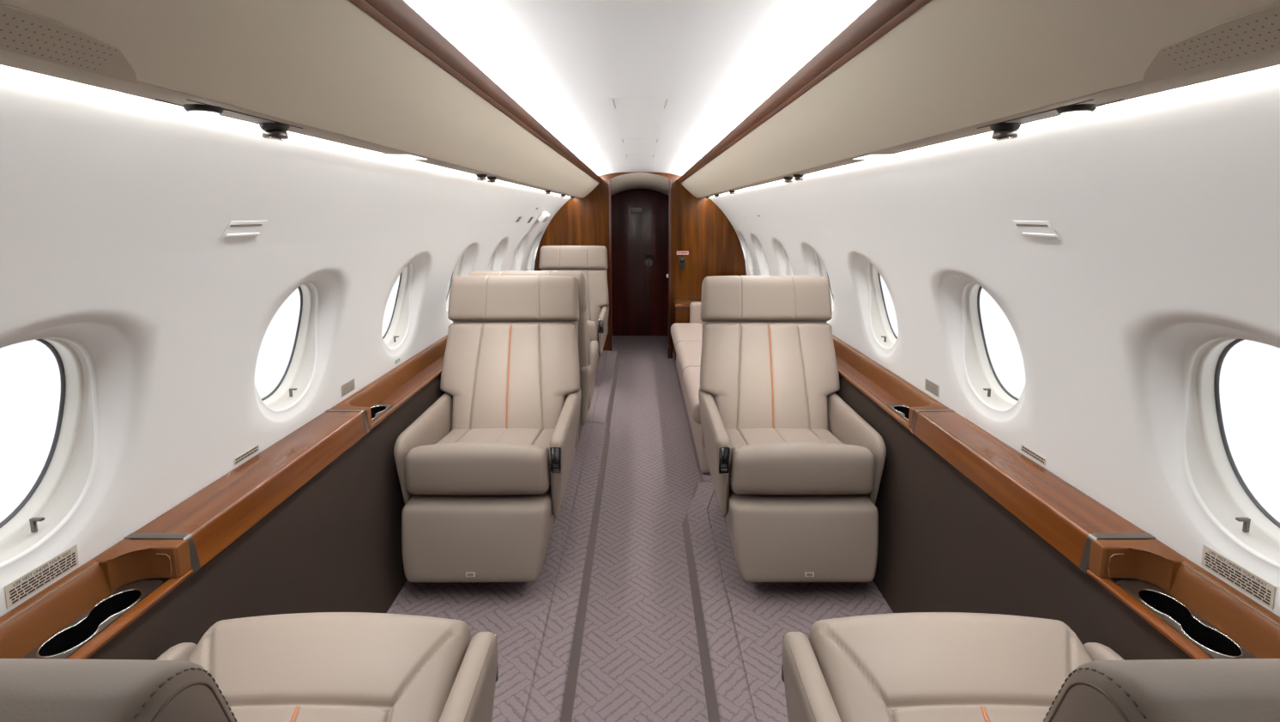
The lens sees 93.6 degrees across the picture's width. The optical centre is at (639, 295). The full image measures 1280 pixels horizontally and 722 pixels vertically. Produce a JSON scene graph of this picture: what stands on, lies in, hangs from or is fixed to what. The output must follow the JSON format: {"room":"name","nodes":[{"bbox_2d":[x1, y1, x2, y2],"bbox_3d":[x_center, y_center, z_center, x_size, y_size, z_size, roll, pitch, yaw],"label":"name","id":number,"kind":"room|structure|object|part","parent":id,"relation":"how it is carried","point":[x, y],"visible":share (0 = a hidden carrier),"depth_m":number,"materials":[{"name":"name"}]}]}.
{"room":"aircraft cabin","nodes":[
{"label":"aircraft cabin","id":0,"kind":"room"},
{"bbox_2d":[86,373,445,659],"bbox_3d":[-0.939,0.768,2.361,0.073,0.659,7.670,0,8,0],"label":"wall","id":1,"kind":"structure","parent":0,"point":[334,544],"depth_m":1.75,"materials":[{"name":"brown fabric"}]},
{"bbox_2d":[0,65,570,616],"bbox_3d":[-0.829,0.059,2.267,0.539,1.350,7.675,0,8,0],"label":"wall","id":2,"kind":"structure","parent":0,"point":[116,208],"depth_m":1.26,"materials":[{"name":"white plastic"}]},
{"bbox_2d":[4,543,78,609],"bbox_3d":[-1.083,0.507,1.091,0.003,0.042,0.132,0,8,0],"label":"placard","id":3,"kind":"object","parent":2,"relation":"attached to","point":[21,588],"visible":1,"depth_m":1.08,"materials":[{"name":"beige"}]},
{"bbox_2d":[0,338,93,562],"bbox_3d":[-1.105,0.264,1.030,0.147,0.396,0.350,0,8,0],"label":"window","id":4,"kind":"structure","parent":2,"relation":"in","point":[63,478],"depth_m":1.17,"materials":[{"name":"white plastic"}]},
{"bbox_2d":[0,334,447,658],"bbox_3d":[-1.011,0.403,2.310,0.140,0.080,7.668,0,8,0],"label":"ledge","id":5,"kind":"object","parent":2,"relation":"attached to","point":[176,544],"visible":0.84,"depth_m":1.35,"materials":[{"name":"brown wood"}]},
{"bbox_2d":[22,579,163,658],"bbox_3d":[-1.004,0.628,1.108,0.073,0.064,0.246,0,8,0],"label":"cup holder","id":6,"kind":"object","parent":5,"relation":"in","point":[67,641],"visible":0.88,"depth_m":1.11,"materials":[{"name":"grey"}]},
{"bbox_3d":[-0.954,0.769,-0.109,0.025,0.011,2.775,0,8,0],"label":"wood rail","id":7,"kind":"part","parent":5,"relation":"part of","materials":[{"name":"brown wood"}]},
{"bbox_2d":[370,403,392,421],"bbox_3d":[-1.004,0.472,2.245,0.073,0.064,0.246,0,8,0],"label":"cup holder","id":8,"kind":"object","parent":5,"relation":"in","point":[377,409],"visible":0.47,"depth_m":2.33,"materials":[{"name":"grey"}]},
{"bbox_3d":[-0.954,0.192,4.101,0.025,0.011,4.063,0,8,0],"label":"wood rail","id":9,"kind":"part","parent":5,"relation":"part of","materials":[{"name":"brown wood"}]},
{"bbox_2d":[377,354,444,404],"bbox_3d":[-1.003,0.175,4.240,0.073,0.006,3.783,0,8,0],"label":"wood shelf","id":10,"kind":"object","parent":5,"relation":"attached to","point":[397,393],"depth_m":2.66,"materials":[{"name":"brown wood"}]},
{"bbox_2d":[218,220,267,239],"bbox_3d":[-0.865,-0.143,1.313,0.030,0.039,0.124,0,8,0],"label":"air vent","id":11,"kind":"object","parent":2,"relation":"in","point":[243,229],"visible":1,"depth_m":1.31,"materials":[{"name":"white"}]},
{"bbox_2d":[233,443,259,464],"bbox_3d":[-1.083,0.438,1.655,0.002,0.018,0.105,0,8,0],"label":"air vent","id":12,"kind":"object","parent":2,"relation":"attached to","point":[255,449],"visible":1,"depth_m":1.65,"materials":[{"name":"beige"}]},
{"bbox_2d":[261,283,316,409],"bbox_3d":[-1.105,0.152,1.851,0.147,0.396,0.350,0,8,0],"label":"window","id":13,"kind":"structure","parent":2,"relation":"in","point":[297,376],"depth_m":1.99,"materials":[{"name":"white plastic"}]},
{"bbox_2d":[0,0,602,198],"bbox_3d":[-0.521,-0.549,2.181,0.292,0.204,7.670,0,8,0],"label":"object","id":14,"kind":"object","parent":2,"relation":"attached to","point":[376,75],"visible":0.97,"depth_m":0.92,"materials":[{"name":"beige fabric"}]},
{"bbox_2d":[0,3,137,84],"bbox_3d":[-0.548,-0.218,0.424,0.037,0.029,0.500,0,8,0],"label":"speaker grille","id":15,"kind":"object","parent":14,"relation":"attached to","point":[21,32],"visible":1,"depth_m":0.56,"materials":[{"name":"beige"}]},
{"bbox_2d":[182,103,223,121],"bbox_3d":[-0.612,-0.254,0.843,0.046,0.020,0.046,0,8,0],"label":"light","id":16,"kind":"object","parent":14,"relation":"attached to","point":[197,111],"visible":1,"depth_m":0.83,"materials":[{"name":"black plastic"}]},
{"bbox_2d":[155,99,302,128],"bbox_3d":[-0.612,-0.274,0.919,0.043,0.002,0.271,0,8,0],"label":"panel","id":17,"kind":"object","parent":14,"relation":"attached to","point":[226,112],"visible":0.78,"depth_m":0.91,"materials":[{"name":"grey plastic"}]},
{"bbox_3d":[-0.612,-0.274,0.924,0.036,0.002,0.111,0,8,0],"label":"plate","id":18,"kind":"part","parent":17,"relation":"part of","materials":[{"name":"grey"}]},
{"bbox_2d":[259,122,289,140],"bbox_3d":[-0.612,-0.274,1.007,0.044,0.025,0.044,0,8,0],"label":"air vent","id":19,"kind":"object","parent":14,"relation":"attached to","point":[270,130],"visible":1,"depth_m":0.99,"materials":[{"name":"black plastic"}]},
{"bbox_2d":[382,153,428,159],"bbox_3d":[-0.615,-0.365,1.585,0.068,0.002,0.142,0,8,0],"label":"light panel","id":20,"kind":"object","parent":14,"relation":"attached to","point":[405,156],"visible":1,"depth_m":1.57,"materials":[{"name":"white plastic"}]},
{"bbox_3d":[-0.389,-0.614,2.172,0.030,0.044,7.670,0,8,0],"label":"wood trim","id":21,"kind":"part","parent":14,"relation":"part of","materials":[{"name":"brown wood"}]},
{"bbox_2d":[476,174,487,181],"bbox_3d":[-0.612,-0.455,2.320,0.041,0.024,0.041,0,8,0],"label":"air vent","id":22,"kind":"object","parent":14,"relation":"attached to","point":[480,177],"visible":0.99,"depth_m":2.31,"materials":[{"name":"black plastic"}]},
{"bbox_2d":[486,176,496,182],"bbox_3d":[-0.612,-0.477,2.478,0.041,0.024,0.041,0,8,0],"label":"air vent","id":23,"kind":"object","parent":14,"relation":"attached to","point":[492,179],"visible":1,"depth_m":2.46,"materials":[{"name":"black plastic"}]},
{"bbox_2d":[340,377,355,397],"bbox_3d":[-1.083,0.342,2.227,0.003,0.046,0.105,0,8,0],"label":"placard","id":24,"kind":"object","parent":2,"relation":"attached to","point":[348,386],"visible":1,"depth_m":2.22,"materials":[{"name":"beige"}]},
{"bbox_2d":[382,262,411,348],"bbox_3d":[-1.105,0.039,2.671,0.147,0.396,0.350,0,8,0],"label":"window","id":25,"kind":"structure","parent":2,"relation":"in","point":[396,329],"depth_m":2.82,"materials":[{"name":"white plastic"}]},
{"bbox_2d":[446,253,464,313],"bbox_3d":[-1.105,-0.073,3.491,0.147,0.396,0.350,0,8,0],"label":"window","id":26,"kind":"structure","parent":2,"relation":"in","point":[457,270],"depth_m":3.64,"materials":[{"name":"white plastic"}]},
{"bbox_2d":[487,248,496,271],"bbox_3d":[-1.105,-0.186,4.312,0.147,0.396,0.350,0,8,0],"label":"window","id":27,"kind":"structure","parent":2,"relation":"in","point":[492,262],"depth_m":4.47,"materials":[{"name":"white plastic"}]},
{"bbox_3d":[-1.111,-0.187,4.312,0.134,0.394,0.350,0,8,0],"label":"frame","id":28,"kind":"part","parent":27,"relation":"part of","materials":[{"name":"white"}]},
{"bbox_2d":[510,247,518,270],"bbox_3d":[-1.105,-0.298,5.132,0.147,0.396,0.350,0,8,0],"label":"window","id":29,"kind":"structure","parent":2,"relation":"in","point":[514,262],"depth_m":5.30,"materials":[{"name":"white plastic"}]},
{"bbox_2d":[526,247,531,270],"bbox_3d":[-1.105,-0.399,5.870,0.147,0.396,0.350,0,8,0],"label":"window","id":30,"kind":"structure","parent":2,"relation":"in","point":[528,266],"depth_m":6.04,"materials":[{"name":"white plastic"}]},
{"bbox_2d":[537,211,549,222],"bbox_3d":[-0.833,-0.678,5.206,0.084,0.091,0.180,0,8,0],"label":"lamp","id":31,"kind":"object","parent":2,"relation":"attached to","point":[544,216],"visible":1,"depth_m":5.12,"materials":[{"name":"white plastic"}]},
{"bbox_2d":[386,350,619,721],"bbox_3d":[-0.579,1.130,2.411,0.752,0.083,7.670,0,8,0],"label":"floor","id":32,"kind":"structure","parent":0,"point":[538,625],"depth_m":2.20,"materials":[{"name":"carpet"}]},
{"bbox_2d":[0,611,498,721],"bbox_3d":[-0.612,0.742,0.885,0.652,1.107,0.972,0,8,0],"label":"seat","id":33,"kind":"object","parent":32,"relation":"on","point":[317,666],"visible":1,"depth_m":1.09,"materials":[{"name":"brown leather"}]},
{"bbox_3d":[-0.908,0.894,0.890,0.056,0.337,0.731,0,8,0],"label":"armrest","id":34,"kind":"part","parent":33,"relation":"part of","materials":[{"name":"beige leather"}]},
{"bbox_2d":[187,611,470,721],"bbox_3d":[-0.612,0.803,0.984,0.534,0.207,0.599,0,14,0],"label":"seat cushion","id":35,"kind":"object","parent":33,"relation":"on","point":[317,666],"depth_m":1.13,"materials":[{"name":"beige leather"}]},
{"bbox_3d":[-0.315,0.894,0.892,0.057,0.337,0.735,0,8,0],"label":"armrest","id":36,"kind":"part","parent":33,"relation":"part of","materials":[{"name":"beige leather"}]},
{"bbox_2d":[393,275,581,581],"bbox_3d":[-0.612,0.509,2.587,0.652,1.107,0.972,0,8,0],"label":"seat","id":37,"kind":"object","parent":32,"relation":"on","point":[484,471],"visible":1,"depth_m":2.50,"materials":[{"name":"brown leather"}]},
{"bbox_3d":[-0.908,0.656,2.623,0.056,0.337,0.731,0,8,0],"label":"armrest","id":38,"kind":"part","parent":37,"relation":"part of","materials":[{"name":"beige leather"}]},
{"bbox_2d":[404,427,554,495],"bbox_3d":[-0.612,0.626,2.509,0.534,0.207,0.599,0,8,0],"label":"seat cushion","id":39,"kind":"object","parent":37,"relation":"on","point":[439,461],"depth_m":2.23,"materials":[{"name":"beige leather"}]},
{"bbox_3d":[-0.612,0.393,2.851,0.652,0.510,0.265,0,8,0],"label":"backrest","id":40,"kind":"part","parent":37,"relation":"part of","materials":[{"name":"beige leather"}]},
{"bbox_3d":[-0.315,0.616,2.245,0.035,0.104,0.005,0,8,0],"label":"control panel","id":41,"kind":"part","parent":37,"relation":"part of","materials":[{"name":"black plastic"}]},
{"bbox_3d":[-0.315,0.656,2.621,0.057,0.337,0.735,0,8,0],"label":"armrest","id":42,"kind":"part","parent":37,"relation":"part of","materials":[{"name":"beige leather"}]},
{"bbox_2d":[468,270,598,450],"bbox_3d":[-0.600,0.362,3.659,0.652,1.107,0.972,0,8,0],"label":"seat","id":43,"kind":"object","parent":32,"relation":"on","point":[588,351],"visible":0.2,"depth_m":3.27,"materials":[{"name":"brown leather"}]},
{"bbox_3d":[-0.600,0.321,3.374,0.652,0.510,0.265,0,8,0],"label":"backrest","id":44,"kind":"part","parent":43,"relation":"part of","materials":[{"name":"beige leather"}]},
{"bbox_3d":[-0.303,0.513,3.666,0.057,0.337,0.735,0,8,0],"label":"armrest","id":45,"kind":"part","parent":43,"relation":"part of","materials":[{"name":"beige leather"}]},
{"bbox_2d":[538,245,609,368],"bbox_3d":[-0.612,0.146,5.202,0.652,1.107,0.972,0,8,0],"label":"seat","id":46,"kind":"object","parent":32,"relation":"on","point":[590,260],"visible":0.35,"depth_m":5.48,"materials":[{"name":"brown leather"}]},
{"bbox_3d":[-0.612,0.030,5.465,0.652,0.510,0.265,0,8,0],"label":"backrest","id":47,"kind":"part","parent":46,"relation":"part of","materials":[{"name":"beige leather"}]},
{"bbox_2d":[586,320,597,342],"bbox_3d":[-0.612,0.264,5.124,0.534,0.207,0.599,0,8,0],"label":"seat cushion","id":48,"kind":"object","parent":46,"relation":"on","point":[592,324],"depth_m":4.84,"materials":[{"name":"beige leather"}]},
{"bbox_3d":[-0.315,0.253,4.860,0.035,0.104,0.005,0,8,0],"label":"control panel","id":49,"kind":"part","parent":46,"relation":"part of","materials":[{"name":"black plastic"}]},
{"bbox_3d":[-0.315,0.294,5.236,0.057,0.337,0.735,0,8,0],"label":"armrest","id":50,"kind":"part","parent":46,"relation":"part of","materials":[{"name":"beige leather"}]},
{"bbox_2d":[404,0,875,175],"bbox_3d":[0.000,-0.621,2.186,1.150,0.167,7.700,0,8,0],"label":"ceiling","id":51,"kind":"structure","parent":0,"point":[562,61],"depth_m":1.51,"materials":[{"name":"white"}]},
{"bbox_2d":[608,96,671,109],"bbox_3d":[0.000,-0.709,2.224,0.220,0.004,0.260,0,8,0],"label":"ceiling hatch","id":52,"kind":"object","parent":51,"relation":"attached to","point":[617,103],"visible":1,"depth_m":2.22,"materials":[{"name":"white plastic"}]},
{"bbox_2d":[619,137,660,143],"bbox_3d":[0.000,-0.865,3.364,0.220,0.004,0.260,0,8,0],"label":"ceiling hatch","id":53,"kind":"object","parent":51,"relation":"attached to","point":[624,140],"visible":1,"depth_m":3.35,"materials":[{"name":"white plastic"}]},
{"bbox_2d":[623,153,656,157],"bbox_3d":[0.000,-0.987,4.255,0.220,0.004,0.260,0,8,0],"label":"ceiling hatch","id":54,"kind":"object","parent":51,"relation":"attached to","point":[626,155],"visible":1,"depth_m":4.25,"materials":[{"name":"white plastic"}]},
{"bbox_2d":[571,335,708,721],"bbox_3d":[0.000,1.114,3.029,2.120,0.050,8.900,0,8,0],"label":"floor","id":55,"kind":"structure","parent":0,"point":[640,661],"depth_m":2.56,"materials":[{"name":"carpet"}]},
{"bbox_2d":[533,171,746,357],"bbox_3d":[0.000,-0.292,6.117,2.169,1.896,0.060,0,8,0],"label":"wall","id":56,"kind":"structure","parent":0,"point":[699,227],"depth_m":6.04,"materials":[{"name":"brown wood"}]},
{"bbox_2d":[609,179,612,350],"bbox_3d":[-0.300,-0.252,6.124,0.020,1.815,0.087,0,8,0],"label":"trim","id":57,"kind":"structure","parent":56,"relation":"attached to","point":[610,195],"depth_m":6.07,"materials":[{"name":"brown wood"}]},
{"bbox_2d":[667,179,670,358],"bbox_3d":[0.300,-0.252,6.124,0.020,1.815,0.087,0,8,0],"label":"trim","id":58,"kind":"structure","parent":56,"relation":"attached to","point":[669,195],"depth_m":6.07,"materials":[{"name":"brown wood"}]},
{"bbox_2d":[678,256,685,268],"bbox_3d":[0.426,-0.328,6.072,0.063,0.120,0.018,0,8,0],"label":"switch","id":59,"kind":"object","parent":56,"relation":"attached to","point":[682,259],"visible":1,"depth_m":6.08,"materials":[{"name":"black plastic"}]},
{"bbox_2d":[676,251,688,254],"bbox_3d":[0.432,-0.428,6.066,0.120,0.036,0.003,0,8,0],"label":"label","id":60,"kind":"object","parent":56,"relation":"attached to","point":[678,252],"visible":1,"depth_m":6.07,"materials":[{"name":"pink"}]},
{"bbox_2d":[609,172,670,194],"bbox_3d":[0.000,-1.169,6.557,0.920,0.261,1.130,0,8,0],"label":"ceiling","id":61,"kind":"structure","parent":0,"point":[635,180],"depth_m":6.20,"materials":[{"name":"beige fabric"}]},
{"bbox_2d":[672,351,893,721],"bbox_3d":[0.579,1.133,2.411,0.752,0.080,7.670,0,8,0],"label":"floor","id":62,"kind":"structure","parent":0,"point":[741,625],"depth_m":2.15,"materials":[{"name":"carpet"}]},
{"bbox_2d":[672,297,701,360],"bbox_3d":[0.615,0.330,5.938,0.570,0.551,0.447,0,8,0],"label":"base cabinet","id":63,"kind":"object","parent":62,"relation":"on","point":[680,305],"visible":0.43,"depth_m":5.72,"materials":[{"name":"brown wood"}]},
{"bbox_2d":[672,297,701,307],"bbox_3d":[0.615,0.072,5.903,0.570,0.031,0.447,0,8,0],"label":"countertop","id":64,"kind":"structure","parent":63,"relation":"on","point":[679,302],"depth_m":5.86,"materials":[{"name":"brown wood"}]},
{"bbox_2d":[670,301,710,473],"bbox_3d":[0.601,0.394,4.441,0.638,0.831,2.508,0,8,0],"label":"divan","id":65,"kind":"object","parent":62,"relation":"on","point":[686,336],"visible":0.25,"depth_m":4.20,"materials":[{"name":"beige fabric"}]},
{"bbox_2d":[670,322,702,350],"bbox_3d":[0.541,0.362,5.162,0.518,0.135,0.786,0,8,0],"label":"seat cushion","id":66,"kind":"object","parent":65,"relation":"on","point":[679,331],"depth_m":5.07,"materials":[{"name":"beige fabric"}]},
{"bbox_2d":[676,341,701,377],"bbox_3d":[0.541,0.470,4.379,0.518,0.135,0.786,0,8,0],"label":"seat cushion","id":67,"kind":"object","parent":65,"relation":"on","point":[688,353],"depth_m":4.32,"materials":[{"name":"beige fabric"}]},
{"bbox_2d":[682,366,700,423],"bbox_3d":[0.541,0.577,3.597,0.518,0.135,0.786,0,8,0],"label":"seat cushion","id":68,"kind":"object","parent":65,"relation":"on","point":[691,374],"depth_m":3.52,"materials":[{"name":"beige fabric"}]},
{"bbox_3d":[0.685,0.355,5.633,0.430,0.584,0.135,0,8,0],"label":"armrest","id":69,"kind":"part","parent":65,"relation":"part of","materials":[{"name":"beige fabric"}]},
{"bbox_2d":[698,275,886,581],"bbox_3d":[0.612,0.509,2.587,0.652,1.107,0.972,0,8,0],"label":"seat","id":70,"kind":"object","parent":62,"relation":"on","point":[796,472],"visible":1,"depth_m":2.50,"materials":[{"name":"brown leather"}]},
{"bbox_3d":[0.315,0.656,2.621,0.057,0.337,0.735,0,8,0],"label":"armrest","id":71,"kind":"part","parent":70,"relation":"part of","materials":[{"name":"beige leather"}]},
{"bbox_3d":[0.315,0.616,2.245,0.035,0.104,0.005,0,8,0],"label":"control panel","id":72,"kind":"part","parent":70,"relation":"part of","materials":[{"name":"black plastic"}]},
{"bbox_3d":[0.612,0.393,2.851,0.652,0.510,0.265,0,8,0],"label":"backrest","id":73,"kind":"part","parent":70,"relation":"part of","materials":[{"name":"beige leather"}]},
{"bbox_2d":[725,427,875,495],"bbox_3d":[0.612,0.626,2.509,0.534,0.207,0.599,0,8,0],"label":"seat cushion","id":74,"kind":"object","parent":70,"relation":"on","point":[762,461],"depth_m":2.23,"materials":[{"name":"beige leather"}]},
{"bbox_3d":[0.908,0.656,2.623,0.056,0.337,0.731,0,8,0],"label":"armrest","id":75,"kind":"part","parent":70,"relation":"part of","materials":[{"name":"beige leather"}]},
{"bbox_2d":[781,611,1279,721],"bbox_3d":[0.612,0.742,0.885,0.652,1.107,0.972,0,8,0],"label":"seat","id":76,"kind":"object","parent":62,"relation":"on","point":[914,666],"visible":1,"depth_m":1.09,"materials":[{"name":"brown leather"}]},
{"bbox_3d":[0.315,0.894,0.892,0.057,0.337,0.735,0,8,0],"label":"armrest","id":77,"kind":"part","parent":76,"relation":"part of","materials":[{"name":"beige leather"}]},
{"bbox_2d":[809,611,1092,721],"bbox_3d":[0.612,0.803,0.984,0.534,0.207,0.599,0,14,0],"label":"seat cushion","id":78,"kind":"object","parent":76,"relation":"on","point":[914,666],"depth_m":1.13,"materials":[{"name":"beige leather"}]},
{"bbox_3d":[0.908,0.894,0.890,0.056,0.337,0.731,0,8,0],"label":"armrest","id":79,"kind":"part","parent":76,"relation":"part of","materials":[{"name":"beige leather"}]},
{"bbox_2d":[709,65,1279,616],"bbox_3d":[0.830,0.059,2.267,0.539,1.350,7.675,0,8,0],"label":"wall","id":80,"kind":"structure","parent":0,"point":[1163,208],"depth_m":1.27,"materials":[{"name":"white plastic"}]},
{"bbox_2d":[748,247,753,274],"bbox_3d":[1.105,-0.399,5.870,0.147,0.396,0.350,0,8,0],"label":"window","id":81,"kind":"structure","parent":80,"relation":"in","point":[751,266],"depth_m":6.03,"materials":[{"name":"white plastic"}]},
{"bbox_2d":[761,247,769,275],"bbox_3d":[1.105,-0.298,5.132,0.147,0.396,0.350,0,8,0],"label":"window","id":82,"kind":"structure","parent":80,"relation":"in","point":[765,262],"depth_m":5.30,"materials":[{"name":"white plastic"}]},
{"bbox_2d":[783,248,793,275],"bbox_3d":[1.105,-0.186,4.312,0.147,0.396,0.350,0,8,0],"label":"window","id":83,"kind":"structure","parent":80,"relation":"in","point":[789,270],"depth_m":4.47,"materials":[{"name":"white plastic"}]},
{"bbox_3d":[1.111,-0.187,4.312,0.134,0.394,0.350,0,8,0],"label":"frame","id":84,"kind":"part","parent":83,"relation":"part of","materials":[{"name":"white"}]},
{"bbox_2d":[815,253,833,313],"bbox_3d":[1.105,-0.073,3.491,0.147,0.396,0.350,0,8,0],"label":"window","id":85,"kind":"structure","parent":80,"relation":"in","point":[822,270],"depth_m":3.64,"materials":[{"name":"white plastic"}]},
{"bbox_2d":[868,262,897,348],"bbox_3d":[1.105,0.039,2.671,0.147,0.396,0.350,0,8,0],"label":"window","id":86,"kind":"structure","parent":80,"relation":"in","point":[883,329],"depth_m":2.82,"materials":[{"name":"white plastic"}]},
{"bbox_2d":[924,377,939,397],"bbox_3d":[1.083,0.342,2.227,0.003,0.046,0.105,0,8,0],"label":"placard","id":87,"kind":"object","parent":80,"relation":"attached to","point":[930,386],"visible":1,"depth_m":2.22,"materials":[{"name":"beige plastic"}]},
{"bbox_2d":[677,0,1279,198],"bbox_3d":[0.521,-0.549,2.181,0.292,0.204,7.670,0,8,0],"label":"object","id":88,"kind":"object","parent":80,"relation":"attached to","point":[903,75],"visible":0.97,"depth_m":0.92,"materials":[{"name":"beige plastic"}]},
{"bbox_2d":[783,176,793,182],"bbox_3d":[0.612,-0.477,2.478,0.041,0.024,0.041,0,8,0],"label":"air vent","id":89,"kind":"object","parent":88,"relation":"attached to","point":[787,179],"visible":0.99,"depth_m":2.46,"materials":[{"name":"black plastic"}]},
{"bbox_2d":[792,174,803,181],"bbox_3d":[0.612,-0.455,2.320,0.041,0.024,0.041,0,8,0],"label":"air vent","id":90,"kind":"object","parent":88,"relation":"attached to","point":[797,177],"visible":1,"depth_m":2.31,"materials":[{"name":"black plastic"}]},
{"bbox_3d":[0.389,-0.614,2.172,0.030,0.044,7.670,0,8,0],"label":"wood trim","id":91,"kind":"part","parent":88,"relation":"part of","materials":[{"name":"brown wood"}]},
{"bbox_2d":[851,153,897,159],"bbox_3d":[0.615,-0.365,1.585,0.068,0.002,0.142,0,8,0],"label":"light panel","id":92,"kind":"object","parent":88,"relation":"attached to","point":[874,156],"visible":1,"depth_m":1.57,"materials":[{"name":"white plastic"}]},
{"bbox_2d":[990,122,1020,140],"bbox_3d":[0.612,-0.274,1.007,0.044,0.025,0.044,0,8,0],"label":"air vent","id":93,"kind":"object","parent":88,"relation":"attached to","point":[1002,130],"visible":1,"depth_m":0.99,"materials":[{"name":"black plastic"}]},
{"bbox_2d":[977,99,1124,128],"bbox_3d":[0.612,-0.274,0.919,0.043,0.002,0.271,0,8,0],"label":"panel","id":94,"kind":"object","parent":88,"relation":"attached to","point":[1053,112],"visible":0.77,"depth_m":0.91,"materials":[{"name":"grey plastic"}]},
{"bbox_3d":[0.612,-0.274,0.924,0.036,0.002,0.111,0,8,0],"label":"plate","id":95,"kind":"part","parent":94,"relation":"part of","materials":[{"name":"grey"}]},
{"bbox_2d":[1056,103,1097,121],"bbox_3d":[0.612,-0.254,0.843,0.046,0.020,0.046,0,8,0],"label":"light","id":96,"kind":"object","parent":88,"relation":"attached to","point":[1080,111],"visible":1,"depth_m":0.83,"materials":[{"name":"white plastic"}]},
{"bbox_2d":[1142,3,1279,84],"bbox_3d":[0.548,-0.218,0.424,0.037,0.029,0.500,0,8,0],"label":"speaker grille","id":97,"kind":"object","parent":88,"relation":"attached to","point":[1258,32],"visible":1,"depth_m":0.56,"materials":[{"name":"beige"}]},
{"bbox_2d":[963,283,1018,409],"bbox_3d":[1.105,0.152,1.851,0.147,0.396,0.350,0,8,0],"label":"window","id":98,"kind":"structure","parent":80,"relation":"in","point":[982,376],"depth_m":1.99,"materials":[{"name":"white plastic"}]},
{"bbox_2d":[1020,443,1046,464],"bbox_3d":[1.083,0.438,1.655,0.002,0.018,0.105,0,8,0],"label":"air vent","id":99,"kind":"object","parent":80,"relation":"attached to","point":[1024,449],"visible":1,"depth_m":1.65,"materials":[{"name":"beige"}]},
{"bbox_2d":[1012,220,1061,239],"bbox_3d":[0.865,-0.143,1.313,0.030,0.039,0.124,0,8,0],"label":"air vent","id":100,"kind":"object","parent":80,"relation":"in","point":[1036,229],"visible":1,"depth_m":1.31,"materials":[{"name":"white"}]},
{"bbox_2d":[832,334,1279,658],"bbox_3d":[1.011,0.403,2.310,0.140,0.080,7.668,0,8,0],"label":"ledge","id":101,"kind":"object","parent":80,"relation":"attached to","point":[1103,544],"visible":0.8,"depth_m":1.35,"materials":[{"name":"brown wood"}]},
{"bbox_2d":[835,354,902,404],"bbox_3d":[1.003,0.175,4.240,0.073,0.006,3.783,0,8,0],"label":"wood shelf","id":102,"kind":"object","parent":101,"relation":"attached to","point":[882,393],"depth_m":2.66,"materials":[{"name":"brown wood"}]},
{"bbox_3d":[0.954,0.192,4.101,0.025,0.011,4.063,0,8,0],"label":"wood rail","id":103,"kind":"part","parent":101,"relation":"part of","materials":[{"name":"brown wood"}]},
{"bbox_2d":[887,403,909,421],"bbox_3d":[1.004,0.472,2.245,0.073,0.064,0.246,0,8,0],"label":"cup holder","id":104,"kind":"object","parent":101,"relation":"in","point":[902,409],"visible":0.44,"depth_m":2.33,"materials":[{"name":"grey metal"}]},
{"bbox_3d":[0.954,0.769,-0.109,0.025,0.011,2.775,0,8,0],"label":"wood rail","id":105,"kind":"part","parent":101,"relation":"part of","materials":[{"name":"brown wood"}]},
{"bbox_2d":[1116,579,1257,658],"bbox_3d":[1.004,0.628,1.108,0.073,0.064,0.246,0,8,0],"label":"cup holder","id":106,"kind":"object","parent":101,"relation":"in","point":[1212,641],"visible":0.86,"depth_m":1.12,"materials":[{"name":"grey"}]},
{"bbox_2d":[1185,338,1279,562],"bbox_3d":[1.105,0.264,1.030,0.147,0.396,0.350,0,8,0],"label":"window frame","id":107,"kind":"structure","parent":80,"relation":"in","point":[1216,478],"depth_m":1.17,"materials":[{"name":"white plastic"}]},
{"bbox_2d":[1201,543,1275,609],"bbox_3d":[1.083,0.507,1.091,0.003,0.042,0.132,0,8,0],"label":"placard","id":108,"kind":"object","parent":80,"relation":"attached to","point":[1258,588],"visible":1,"depth_m":1.08,"materials":[{"name":"beige"}]},
{"bbox_2d":[834,373,1193,659],"bbox_3d":[0.939,0.768,2.361,0.073,0.659,7.670,0,8,0],"label":"wall","id":109,"kind":"structure","parent":0,"point":[945,544],"depth_m":1.75,"materials":[{"name":"brown fabric"}]},
{"bbox_3d":[-0.440,-0.382,6.725,0.040,1.910,1.170,0,8,0],"label":"wall","id":110,"kind":"structure","parent":0,"visible":0},
{"bbox_2d":[611,188,668,335],"bbox_3d":[0.000,-0.421,7.217,0.840,1.846,0.086,0,8,0],"label":"door","id":111,"kind":"structure","parent":110,"relation":"in","point":[639,216],"depth_m":7.21,"materials":[{"name":"brown wood"}]},
{"bbox_3d":[-0.045,-1.008,7.127,0.130,0.060,0.004,0,8,0],"label":"name plate","id":112,"kind":"part","parent":111,"relation":"part of","materials":[{"name":"grey"}]},
{"bbox_3d":[0.108,-0.390,7.199,0.104,0.104,0.030,0,8,0],"label":"handle","id":113,"kind":"part","parent":111,"relation":"part of","materials":[{"name":"silver"}]}
]}

